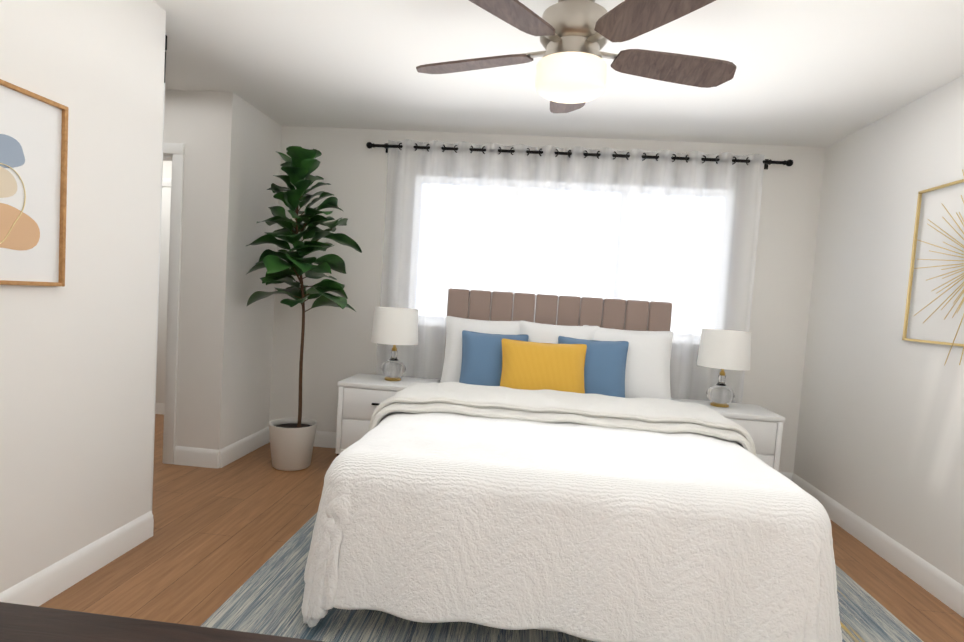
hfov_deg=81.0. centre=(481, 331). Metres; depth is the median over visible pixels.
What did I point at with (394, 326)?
lamp
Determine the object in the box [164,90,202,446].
wall
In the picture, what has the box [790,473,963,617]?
baseboard
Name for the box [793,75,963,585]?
wall
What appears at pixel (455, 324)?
pillow
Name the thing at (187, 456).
baseboard
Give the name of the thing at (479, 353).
pillow
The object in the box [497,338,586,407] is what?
pillow
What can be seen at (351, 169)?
wall
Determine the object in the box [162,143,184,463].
door frame
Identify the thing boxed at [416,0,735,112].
fan
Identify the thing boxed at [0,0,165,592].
wall
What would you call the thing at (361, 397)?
nightstand
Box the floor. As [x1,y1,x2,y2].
[39,414,963,641]
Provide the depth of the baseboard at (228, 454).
4.03 m
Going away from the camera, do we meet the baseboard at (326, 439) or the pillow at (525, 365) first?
the pillow at (525, 365)
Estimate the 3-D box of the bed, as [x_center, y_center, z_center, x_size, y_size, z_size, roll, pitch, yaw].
[0.442,0.442,2.961,2.006,1.275,2.277,4,3,5]
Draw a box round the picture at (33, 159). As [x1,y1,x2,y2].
[0,79,68,286]
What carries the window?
in the wall at (351, 169)
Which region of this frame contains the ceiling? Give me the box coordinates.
[153,0,963,146]
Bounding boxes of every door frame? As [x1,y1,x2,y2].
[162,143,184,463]
[162,178,170,186]
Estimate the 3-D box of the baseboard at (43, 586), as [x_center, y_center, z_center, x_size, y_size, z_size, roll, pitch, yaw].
[-1.717,1.000,1.209,0.016,0.122,3.036,4,3,5]
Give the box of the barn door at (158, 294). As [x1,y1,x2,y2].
[151,35,166,510]
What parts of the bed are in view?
headboard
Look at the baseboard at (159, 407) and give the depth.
5.09 m
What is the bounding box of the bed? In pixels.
[301,288,841,641]
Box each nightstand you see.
[335,373,439,455]
[671,398,784,471]
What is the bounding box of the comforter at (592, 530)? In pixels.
[301,398,841,641]
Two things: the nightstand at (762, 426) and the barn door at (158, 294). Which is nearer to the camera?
the barn door at (158, 294)
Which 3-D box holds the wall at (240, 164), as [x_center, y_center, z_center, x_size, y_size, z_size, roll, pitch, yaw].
[-1.696,-0.356,4.424,0.200,2.440,1.500,4,3,5]
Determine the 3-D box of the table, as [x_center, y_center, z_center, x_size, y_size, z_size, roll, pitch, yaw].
[-0.920,0.769,0.433,1.625,0.780,0.785,4,3,5]
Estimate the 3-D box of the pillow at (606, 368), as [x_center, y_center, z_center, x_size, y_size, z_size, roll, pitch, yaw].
[0.711,0.264,3.691,0.470,0.470,0.140,4,-21,11]
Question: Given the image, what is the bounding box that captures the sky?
[416,185,723,334]
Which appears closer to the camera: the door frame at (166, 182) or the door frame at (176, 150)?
the door frame at (176, 150)
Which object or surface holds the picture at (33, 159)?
attached to the wall at (77, 368)
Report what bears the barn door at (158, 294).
in the wall at (77, 368)
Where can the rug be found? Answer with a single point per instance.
(266, 597)
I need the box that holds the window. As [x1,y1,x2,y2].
[408,176,725,344]
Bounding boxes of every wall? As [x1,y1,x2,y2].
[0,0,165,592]
[162,161,171,178]
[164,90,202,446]
[191,91,281,449]
[269,126,825,472]
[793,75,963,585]
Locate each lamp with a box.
[371,307,417,380]
[697,329,750,407]
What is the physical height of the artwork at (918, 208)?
0.934 m
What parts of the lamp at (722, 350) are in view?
lamp shade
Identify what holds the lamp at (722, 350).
on the nightstand at (762, 426)
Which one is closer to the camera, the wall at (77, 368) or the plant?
the wall at (77, 368)
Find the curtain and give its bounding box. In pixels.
[366,139,792,402]
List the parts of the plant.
pot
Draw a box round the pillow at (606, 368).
[552,335,628,409]
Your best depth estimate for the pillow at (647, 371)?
3.75 m
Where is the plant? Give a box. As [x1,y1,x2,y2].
[246,146,361,470]
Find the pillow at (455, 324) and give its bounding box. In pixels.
[439,315,524,396]
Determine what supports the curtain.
attached to the wall at (351, 169)
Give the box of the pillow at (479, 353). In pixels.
[457,330,528,399]
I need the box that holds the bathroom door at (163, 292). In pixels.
[156,187,170,402]
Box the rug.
[201,512,923,641]
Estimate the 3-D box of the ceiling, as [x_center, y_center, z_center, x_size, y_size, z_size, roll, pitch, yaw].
[-1.159,-1.463,2.222,7.040,0.100,5.660,4,3,5]
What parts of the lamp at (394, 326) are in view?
lamp shade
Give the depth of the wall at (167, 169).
4.98 m
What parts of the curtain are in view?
rod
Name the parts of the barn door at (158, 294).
barn door hardware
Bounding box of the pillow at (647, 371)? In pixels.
[577,324,673,410]
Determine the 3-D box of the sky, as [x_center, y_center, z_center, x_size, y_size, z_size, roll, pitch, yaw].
[0.631,-0.296,4.614,3.500,2.600,0.001,4,3,5]
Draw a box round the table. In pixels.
[0,602,323,641]
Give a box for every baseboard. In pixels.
[0,511,153,606]
[155,403,163,414]
[174,446,219,468]
[220,427,269,467]
[313,431,791,478]
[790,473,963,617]
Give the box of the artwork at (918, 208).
[902,169,963,364]
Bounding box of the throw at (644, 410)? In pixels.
[366,381,758,496]
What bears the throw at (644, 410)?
on the bed
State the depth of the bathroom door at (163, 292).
5.03 m
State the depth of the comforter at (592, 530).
1.93 m
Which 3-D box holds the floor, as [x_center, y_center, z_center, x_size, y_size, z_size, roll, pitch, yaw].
[-1.325,1.067,2.375,7.040,0.100,5.660,4,3,5]

